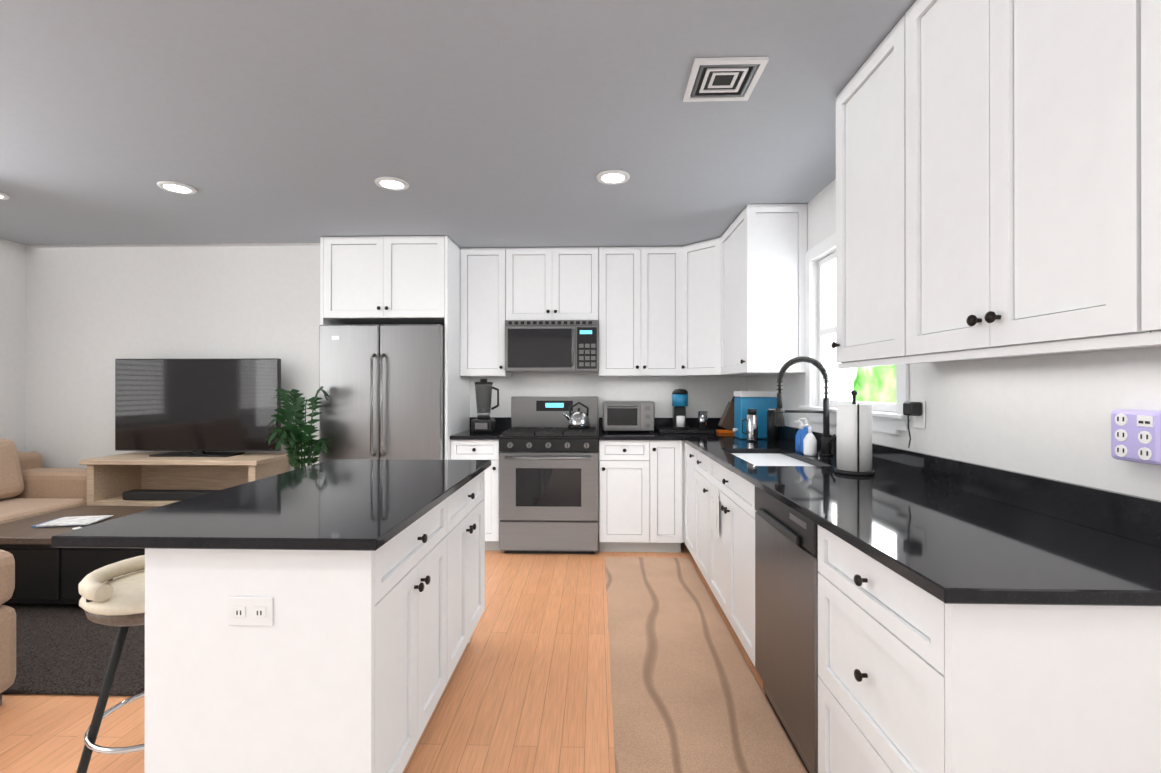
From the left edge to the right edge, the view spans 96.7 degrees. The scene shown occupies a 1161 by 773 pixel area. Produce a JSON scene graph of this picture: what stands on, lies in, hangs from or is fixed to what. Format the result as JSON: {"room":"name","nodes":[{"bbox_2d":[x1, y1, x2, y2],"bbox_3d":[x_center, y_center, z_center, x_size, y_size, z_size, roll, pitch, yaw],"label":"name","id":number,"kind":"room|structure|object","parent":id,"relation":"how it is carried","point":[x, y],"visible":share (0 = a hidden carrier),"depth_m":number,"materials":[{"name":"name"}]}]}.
{"room":"kitchen","nodes":[
{"label":"kitchen","id":0,"kind":"room"},
{"bbox_2d":[0,239,25,451],"bbox_3d":[-4.672,0.065,0.564,0.120,2.440,7.250,0,0,2],"label":"wall","id":1,"kind":"structure","parent":0,"point":[13,341],"depth_m":4.10,"materials":[{"name":"paint"}]},
{"bbox_2d":[26,242,319,470],"bbox_3d":[-3.310,0.073,4.471,2.600,2.440,0.645,0,0,2],"label":"wall","id":2,"kind":"structure","parent":0,"point":[94,312],"depth_m":4.16,"materials":[{"name":"paint"}]},
{"bbox_2d":[0,533,807,772],"bbox_3d":[-1.630,1.336,0.730,6.190,0.100,8.015,0,0,2],"label":"floor","id":3,"kind":"structure","parent":0,"point":[527,689],"depth_m":2.10,"materials":[{"name":"brown wood"}]},
{"bbox_2d":[0,550,15,705],"bbox_3d":[-2.744,0.863,1.738,0.880,0.850,0.820,0,0,2],"label":"armchair","id":4,"kind":"object","parent":3,"relation":"on","point":[7,633],"visible":1,"depth_m":2.08,"materials":[{"name":"fabric"}]},
{"bbox_2d":[0,439,86,523],"bbox_3d":[-4.083,0.834,2.760,0.860,0.911,2.680,0,0,2],"label":"sofa","id":5,"kind":"object","parent":3,"relation":"on","point":[30,486],"visible":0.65,"depth_m":3.80,"materials":[{"name":"fabric"}]},
{"bbox_2d":[2,603,144,695],"bbox_3d":[-2.725,1.278,2.847,1.810,0.021,1.360,0,0,2],"label":"shag rug","id":6,"kind":"object","parent":3,"relation":"on","point":[64,649],"visible":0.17,"depth_m":2.45,"materials":[{"name":"black carpet"}]},
{"bbox_2d":[0,506,159,603],"bbox_3d":[-2.917,1.055,3.259,1.280,0.423,0.770,0,0,2],"label":"coffee table","id":7,"kind":"object","parent":6,"relation":"on","point":[46,572],"visible":0.29,"depth_m":2.91,"materials":[{"name":"brown wood"}]},
{"bbox_2d":[31,515,112,529],"bbox_3d":[-2.999,0.834,3.156,0.644,0.016,0.375,0,0,2],"label":"magazines","id":8,"kind":"object","parent":7,"relation":"on","point":[83,521],"visible":0.56,"depth_m":3.16,"materials":[{"name":"white paper"}]},
{"bbox_2d":[76,555,144,772],"bbox_3d":[-1.356,0.933,1.675,0.395,0.710,0.394,0,0,2],"label":"bar stool","id":9,"kind":"object","parent":3,"relation":"on","point":[110,595],"visible":0.35,"depth_m":1.55,"materials":[{"name":"beige leather"}]},
{"bbox_2d":[79,452,288,505],"bbox_3d":[-2.938,0.909,3.893,1.300,0.765,0.445,0,0,2],"label":"tv console","id":10,"kind":"object","parent":3,"relation":"on","point":[111,479],"visible":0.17,"depth_m":3.91,"materials":[{"name":"brown wood"}]},
{"bbox_2d":[122,489,218,499],"bbox_3d":[-2.966,0.798,3.796,0.750,0.063,0.100,0,0,2],"label":"soundbar","id":11,"kind":"object","parent":10,"relation":"in","point":[142,494],"visible":0.6,"depth_m":3.75,"materials":[{"name":"black plastic"}]},
{"bbox_2d":[115,358,280,456],"bbox_3d":[-2.931,0.157,3.956,1.280,0.739,0.200,0,0,2],"label":"tv","id":12,"kind":"object","parent":10,"relation":"on","point":[198,407],"visible":0.98,"depth_m":3.93,"materials":[{"name":"black plastic"}]},
{"bbox_2d":[264,386,332,469],"bbox_3d":[-1.977,0.643,3.625,0.409,1.294,0.380,0,0,2],"label":"palm plant","id":13,"kind":"object","parent":3,"relation":"on","point":[291,437],"visible":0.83,"depth_m":3.62,"materials":[{"name":"green plant"}]},
{"bbox_2d":[144,467,487,772],"bbox_3d":[-0.782,0.846,1.956,0.613,0.884,1.324,0,0,2],"label":"kitchen island","id":14,"kind":"object","parent":3,"relation":"on","point":[323,617],"depth_m":1.31,"materials":[{"name":"white wood"}]},
{"bbox_2d":[51,459,490,550],"bbox_3d":[-0.888,0.389,1.962,0.823,0.029,1.380,0,0,2],"label":"island countertop","id":15,"kind":"structure","parent":14,"relation":"on","point":[334,504],"depth_m":1.53,"materials":[{"name":"black stone"}]},
{"bbox_2d":[319,324,444,462],"bbox_3d":[-1.488,0.415,4.189,0.920,1.755,0.815,0,0,2],"label":"refrigerator","id":16,"kind":"object","parent":3,"relation":"on","point":[383,385],"visible":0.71,"depth_m":3.84,"materials":[{"name":"silver metal"}]},
{"bbox_2d":[451,437,500,550],"bbox_3d":[-0.805,0.850,4.282,0.374,0.884,0.617,0,0,2],"label":"base cabinet","id":17,"kind":"object","parent":3,"relation":"on","point":[460,450],"depth_m":3.98,"materials":[{"name":"white wood"}]},
{"bbox_2d":[450,429,507,440],"bbox_3d":[-0.806,0.393,4.269,0.374,0.029,0.645,0,0,2],"label":"countertop","id":18,"kind":"structure","parent":17,"relation":"on","point":[467,435],"depth_m":3.98,"materials":[{"name":"black stone"}]},
{"bbox_2d":[472,379,498,432],"bbox_3d":[-0.783,0.158,4.289,0.214,0.440,0.183,0,0,2],"label":"blender","id":19,"kind":"object","parent":18,"relation":"on","point":[484,422],"visible":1,"depth_m":4.23,"materials":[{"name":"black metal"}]},
{"bbox_2d":[499,396,597,553],"bbox_3d":[-0.234,0.690,4.210,0.759,1.205,0.694,0,0,2],"label":"range","id":20,"kind":"object","parent":3,"relation":"on","point":[548,480],"visible":1,"depth_m":3.93,"materials":[{"name":"silver metal"}]},
{"bbox_2d":[563,402,589,428],"bbox_3d":[-0.035,0.239,4.327,0.227,0.224,0.184,0,0,2],"label":"kettle","id":21,"kind":"object","parent":20,"relation":"on","point":[578,419],"visible":1,"depth_m":4.27,"materials":[{"name":"silver metal"}]},
{"bbox_2d":[599,441,641,551],"bbox_3d":[0.374,0.850,4.246,0.442,0.884,0.617,0,0,2],"label":"base cabinet","id":22,"kind":"object","parent":3,"relation":"on","point":[620,462],"depth_m":3.95,"materials":[{"name":"white wood"}]},
{"bbox_2d":[599,429,734,440],"bbox_3d":[0.801,0.392,4.220,1.298,0.029,0.645,0,0,2],"label":"countertop","id":23,"kind":"structure","parent":22,"relation":"on","point":[611,435],"depth_m":3.98,"materials":[{"name":"black stone"}]},
{"bbox_2d":[603,401,654,432],"bbox_3d":[0.397,0.250,4.338,0.420,0.255,0.350,0,0,2],"label":"toaster oven","id":24,"kind":"object","parent":23,"relation":"on","point":[628,415],"visible":1,"depth_m":4.20,"materials":[{"name":"silver metal"}]},
{"bbox_2d":[655,427,713,433],"bbox_3d":[0.862,0.365,4.324,0.430,0.025,0.370,0,0,2],"label":"tray","id":25,"kind":"object","parent":23,"relation":"on","point":[693,430],"visible":0.69,"depth_m":4.14,"materials":[{"name":"black plastic"}]},
{"bbox_2d":[672,389,688,429],"bbox_3d":[0.833,0.192,4.349,0.134,0.345,0.273,0,0,2],"label":"coffee maker","id":26,"kind":"object","parent":25,"relation":"on","point":[679,400],"visible":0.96,"depth_m":4.26,"materials":[{"name":"teal plastic"}]},
{"bbox_2d":[698,411,707,429],"bbox_3d":[1.010,0.284,4.264,0.084,0.160,0.084,0,0,2],"label":"steel tumbler","id":27,"kind":"object","parent":25,"relation":"on","point":[702,419],"visible":0.85,"depth_m":4.23,"materials":[{"name":"silver metal"}]},
{"bbox_2d":[716,396,734,432],"bbox_3d":[1.231,0.212,4.218,0.224,0.331,0.100,0,0,2],"label":"knife block","id":28,"kind":"object","parent":23,"relation":"on","point":[726,421],"visible":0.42,"depth_m":4.17,"materials":[{"name":"brown wood"}]},
{"bbox_2d":[642,437,681,551],"bbox_3d":[0.650,0.850,4.207,0.341,0.884,0.678,0,0,2],"label":"base cabinet","id":29,"kind":"object","parent":3,"relation":"on","point":[657,452],"depth_m":3.94,"materials":[{"name":"white wood"}]},
{"bbox_2d":[674,441,693,558],"bbox_3d":[1.073,0.849,3.695,0.722,0.884,0.482,0,0,2],"label":"base cabinet","id":30,"kind":"object","parent":3,"relation":"on","point":[683,451],"depth_m":3.93,"materials":[{"name":"white wood"}]},
{"bbox_2d":[694,449,705,579],"bbox_3d":[1.097,0.848,3.285,0.650,0.884,0.565,0,0,2],"label":"base cabinet","id":31,"kind":"object","parent":3,"relation":"on","point":[699,557],"depth_m":3.42,"materials":[{"name":"white wood"}]},
{"bbox_2d":[605,557,806,772],"bbox_3d":[0.449,1.284,2.204,0.635,0.008,3.350,0,0,2],"label":"runner rug","id":32,"kind":"object","parent":3,"relation":"on","point":[688,695],"visible":1,"depth_m":2.21,"materials":[{"name":"beige carpet"}]},
{"bbox_2d":[702,449,813,665],"bbox_3d":[1.077,0.847,2.640,0.650,0.884,0.955,0,0,2],"label":"base cabinet","id":33,"kind":"object","parent":3,"relation":"on","point":[730,556],"depth_m":2.59,"materials":[{"name":"white wood"}]},
{"bbox_2d":[710,483,718,536],"bbox_3d":[0.749,0.687,2.896,0.014,0.265,0.190,0,0,2],"label":"hanging towel","id":34,"kind":"object","parent":33,"relation":"hanging from","point":[714,508],"visible":1,"depth_m":2.85,"materials":[{"name":"white fabric"}]},
{"bbox_2d":[755,486,819,772],"bbox_3d":[1.028,0.850,1.859,0.646,0.876,0.599,0,0,2],"label":"dishwasher","id":35,"kind":"object","parent":3,"relation":"on","point":[786,601],"visible":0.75,"depth_m":1.79,"materials":[{"name":"silver metal"}]},
{"bbox_2d":[813,521,1160,772],"bbox_3d":[1.034,0.844,1.257,0.650,0.884,0.593,0,0,2],"label":"base cabinet","id":36,"kind":"object","parent":3,"relation":"on","point":[972,617],"depth_m":0.97,"materials":[{"name":"white wood"}]},
{"bbox_2d":[682,437,1160,608],"bbox_3d":[1.056,0.389,2.413,0.678,0.029,2.950,0,0,2],"label":"countertop","id":37,"kind":"structure","parent":36,"relation":"on","point":[954,546],"depth_m":1.26,"materials":[{"name":"black stone"}]},
{"bbox_2d":[742,409,757,441],"bbox_3d":[1.167,0.266,3.559,0.110,0.220,0.076,0,0,2],"label":"thermos","id":38,"kind":"object","parent":37,"relation":"on","point":[751,419],"visible":1,"depth_m":3.53,"materials":[{"name":"silver metal"}]},
{"bbox_2d":[733,391,777,438],"bbox_3d":[1.265,0.204,3.767,0.299,0.345,0.188,0,0,2],"label":"water dispenser","id":39,"kind":"object","parent":37,"relation":"on","point":[761,402],"visible":0.75,"depth_m":3.68,"materials":[{"name":"teal plastic"}]},
{"bbox_2d":[767,408,776,441],"bbox_3d":[1.313,0.264,3.535,0.068,0.225,0.068,0,0,2],"label":"canister","id":40,"kind":"object","parent":37,"relation":"on","point":[771,432],"visible":0.85,"depth_m":3.51,"materials":[{"name":"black metal"}]},
{"bbox_2d":[794,420,802,451],"bbox_3d":[1.272,0.285,2.981,0.074,0.180,0.064,0,0,2],"label":"soap bottle","id":41,"kind":"object","parent":37,"relation":"on","point":[797,441],"visible":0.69,"depth_m":2.97,"materials":[{"name":"blue plastic"}]},
{"bbox_2d":[799,418,807,453],"bbox_3d":[1.264,0.275,2.896,0.074,0.200,0.064,0,0,2],"label":"soap bottle","id":42,"kind":"object","parent":37,"relation":"on","point":[804,432],"visible":0.54,"depth_m":2.89,"materials":[{"name":"blue plastic"}]},
{"bbox_2d":[774,356,835,455],"bbox_3d":[1.211,0.104,2.772,0.310,0.541,0.136,0,0,2],"label":"faucet","id":43,"kind":"object","parent":37,"relation":"on","point":[826,438],"visible":1,"depth_m":2.80,"materials":[{"name":"black metal"}]},
{"bbox_2d":[802,424,816,455],"bbox_3d":[1.247,0.290,2.811,0.074,0.170,0.064,0,0,2],"label":"soap bottle","id":44,"kind":"object","parent":37,"relation":"on","point":[809,444],"visible":1,"depth_m":2.79,"materials":[{"name":"white plastic"}]},
{"bbox_2d":[834,390,874,475],"bbox_3d":[1.183,0.195,2.229,0.156,0.358,0.158,0,0,2],"label":"paper towel holder","id":45,"kind":"object","parent":37,"relation":"on","point":[854,438],"visible":1,"depth_m":2.17,"materials":[{"name":"white paper"}]},
{"bbox_2d":[0,0,915,247],"bbox_3d":[-1.630,-1.204,0.735,6.190,0.100,8.015,0,0,2],"label":"ceiling","id":46,"kind":"structure","parent":0,"point":[498,123],"depth_m":2.21,"materials":[{"name":"paint"}]},
{"bbox_2d":[0,192,9,199],"bbox_3d":[-3.514,-1.142,3.056,0.184,0.012,0.184,0,0,2],"label":"recessed light","id":47,"kind":"object","parent":46,"relation":"in","point":[3,196],"visible":0.96,"depth_m":3.10,"materials":[{"name":"white plastic"}]},
{"bbox_2d":[157,181,196,193],"bbox_3d":[-2.321,-1.142,2.970,0.184,0.012,0.184,0,0,2],"label":"recessed light","id":48,"kind":"object","parent":46,"relation":"in","point":[176,187],"visible":1,"depth_m":2.95,"materials":[{"name":"white plastic"}]},
{"bbox_2d":[375,176,408,190],"bbox_3d":[-1.063,-1.142,2.911,0.184,0.012,0.184,0,0,2],"label":"recessed light","id":49,"kind":"object","parent":46,"relation":"in","point":[392,183],"visible":1,"depth_m":2.90,"materials":[{"name":"white plastic"}]},
{"bbox_2d":[596,170,629,184],"bbox_3d":[0.178,-1.142,2.822,0.184,0.012,0.184,0,0,2],"label":"recessed light","id":50,"kind":"object","parent":46,"relation":"in","point":[611,177],"visible":1,"depth_m":2.81,"materials":[{"name":"white plastic"}]},
{"bbox_2d":[683,57,768,101],"bbox_3d":[0.533,-1.144,1.931,0.256,0.012,0.256,0,0,2],"label":"ceiling vent","id":51,"kind":"object","parent":46,"relation":"in","point":[726,79],"visible":1,"depth_m":1.92,"materials":[{"name":"white plastic"}]},
{"bbox_2d":[470,325,746,532],"bbox_3d":[-0.209,0.073,4.638,3.590,2.440,0.120,0,0,2],"label":"wall","id":52,"kind":"structure","parent":0,"point":[713,396],"depth_m":4.56,"materials":[{"name":"paint"}]},
{"bbox_2d":[320,236,399,324],"bbox_3d":[-1.692,-0.833,4.276,0.525,0.621,0.692,0,0,2],"label":"upper cabinet","id":53,"kind":"object","parent":52,"relation":"attached to","point":[356,272],"depth_m":3.94,"materials":[{"name":"white wood"}]},
{"bbox_2d":[392,235,459,327],"bbox_3d":[-1.280,-0.833,4.263,0.524,0.621,0.692,0,0,2],"label":"upper cabinet","id":54,"kind":"object","parent":52,"relation":"attached to","point":[425,269],"depth_m":3.93,"materials":[{"name":"white wood"}]},
{"bbox_2d":[456,248,515,379],"bbox_3d":[-0.771,-0.615,4.422,0.435,1.056,0.342,0,0,2],"label":"upper cabinet","id":55,"kind":"object","parent":52,"relation":"attached to","point":[487,275],"depth_m":4.26,"materials":[{"name":"white wood"}]},
{"bbox_2d":[516,247,559,319],"bbox_3d":[-0.392,-0.843,4.411,0.439,0.601,0.342,0,0,2],"label":"upper cabinet","id":56,"kind":"object","parent":52,"relation":"attached to","point":[537,269],"depth_m":4.25,"materials":[{"name":"white wood"}]},
{"bbox_2d":[505,320,597,372],"bbox_3d":[-0.230,-0.330,4.348,0.759,0.415,0.443,0,0,2],"label":"microwave","id":57,"kind":"object","parent":56,"relation":"attached to","point":[551,346],"visible":1,"depth_m":4.17,"materials":[{"name":"silver metal"}]},
{"bbox_2d":[560,247,599,319],"bbox_3d":[-0.065,-0.843,4.401,0.439,0.601,0.342,0,0,2],"label":"upper cabinet","id":58,"kind":"object","parent":52,"relation":"attached to","point":[579,266],"depth_m":4.24,"materials":[{"name":"white wood"}]},
{"bbox_2d":[470,417,724,428],"bbox_3d":[0.238,0.327,4.550,2.444,0.104,0.019,0,0,2],"label":"backsplash","id":59,"kind":"structure","parent":52,"relation":"attached to","point":[501,422],"depth_m":4.53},
{"bbox_2d":[598,247,647,376],"bbox_3d":[0.325,-0.615,4.388,0.457,1.056,0.342,0,0,2],"label":"upper cabinet","id":60,"kind":"object","parent":52,"relation":"attached to","point":[615,322],"depth_m":4.23,"materials":[{"name":"white wood"}]},
{"bbox_2d":[632,246,691,376],"bbox_3d":[0.660,-0.615,4.360,0.439,1.056,0.378,0,0,2],"label":"upper cabinet","id":61,"kind":"object","parent":52,"relation":"attached to","point":[655,270],"depth_m":4.22,"materials":[{"name":"white wood"}]},
{"bbox_2d":[680,238,715,371],"bbox_3d":[0.955,-0.643,4.078,0.274,0.995,0.272,0,0,2],"label":"upper cabinet","id":62,"kind":"object","parent":52,"relation":"attached to","point":[697,260],"depth_m":4.10,"materials":[{"name":"white wood"}]},
{"bbox_2d":[684,372,747,376],"bbox_3d":[1.117,-0.615,4.346,0.674,1.056,0.378,0,0,2],"label":"upper cabinet","id":63,"kind":"object","parent":52,"relation":"attached to","point":[694,374],"depth_m":4.35,"materials":[{"name":"white wood"}]},
{"bbox_2d":[747,179,1160,500],"bbox_3d":[1.404,0.065,0.638,0.120,2.440,7.775,0,0,2],"label":"wall","id":64,"kind":"structure","parent":0,"point":[1047,416],"depth_m":1.60,"materials":[{"name":"paint"}]},
{"bbox_2d":[708,368,715,375],"bbox_3d":[1.242,-0.616,4.046,0.406,1.056,0.326,0,0,2],"label":"upper cabinet","id":65,"kind":"object","parent":64,"relation":"attached to","point":[711,371],"depth_m":4.00,"materials":[{"name":"white wood"}]},
{"bbox_2d":[716,204,806,375],"bbox_3d":[1.229,-0.617,3.612,0.406,1.056,0.746,0,0,2],"label":"upper cabinet","id":66,"kind":"object","parent":64,"relation":"attached to","point":[730,302],"depth_m":3.25,"materials":[{"name":"white wood"}]},
{"bbox_2d":[799,233,910,433],"bbox_3d":[1.381,-0.316,2.708,0.047,1.050,1.090,0,0,2],"label":"window","id":67,"kind":"structure","parent":64,"relation":"in","point":[893,423],"depth_m":2.92,"materials":[{"name":"white wood"}]},
{"bbox_2d":[818,252,895,411],"bbox_3d":[1.462,-0.326,2.706,0.040,0.884,0.904,0,0,2],"label":"window","id":68,"kind":"structure","parent":64,"relation":"in","point":[824,331],"depth_m":3.12,"materials":[{"name":"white glass"}]},
{"bbox_2d":[831,36,900,367],"bbox_3d":[1.190,-0.620,1.784,0.371,1.056,0.521,0,0,2],"label":"upper cabinet","id":69,"kind":"object","parent":64,"relation":"attached to","point":[861,106],"depth_m":1.86,"materials":[{"name":"white wood"}]},
{"bbox_2d":[903,400,924,447],"bbox_3d":[1.359,0.155,2.108,0.055,0.199,0.072,0,0,2],"label":"outlet","id":70,"kind":"object","parent":64,"relation":"attached to","point":[916,409],"visible":0.98,"depth_m":2.09,"materials":[{"name":"white plastic"}]},
{"bbox_2d":[778,425,1160,544],"bbox_3d":[1.395,0.323,2.716,0.018,0.104,3.576,0,0,2],"label":"backsplash","id":71,"kind":"structure","parent":64,"relation":"attached to","point":[1126,515],"depth_m":1.53,"materials":[{"name":"black stone"}]},
{"bbox_2d":[887,0,1160,363],"bbox_3d":[1.174,-0.621,1.241,0.371,1.056,0.803,0,0,2],"label":"upper cabinet","id":72,"kind":"object","parent":64,"relation":"attached to","point":[998,178],"depth_m":1.25,"materials":[{"name":"white wood"}]},
{"bbox_2d":[1091,0,1160,343],"bbox_3d":[1.152,-0.623,0.553,0.371,1.056,0.808,0,0,2],"label":"upper cabinet","id":73,"kind":"object","parent":64,"relation":"attached to","point":[1126,34],"depth_m":0.93,"materials":[{"name":"white wood"}]},
{"bbox_2d":[1111,409,1160,464],"bbox_3d":[1.336,0.119,1.228,0.046,0.124,0.116,0,0,2],"label":"outlet","id":74,"kind":"object","parent":64,"relation":"attached to","point":[1135,435],"visible":1,"depth_m":1.22,"materials":[{"name":"purple plastic"}]},
{"label":"outside","id":75,"kind":"structure","parent":0,"visible":0},
{"bbox_2d":[832,262,895,402],"bbox_3d":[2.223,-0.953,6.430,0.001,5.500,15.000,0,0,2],"label":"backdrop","id":76,"kind":"structure","parent":75,"point":[880,382],"depth_m":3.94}
]}

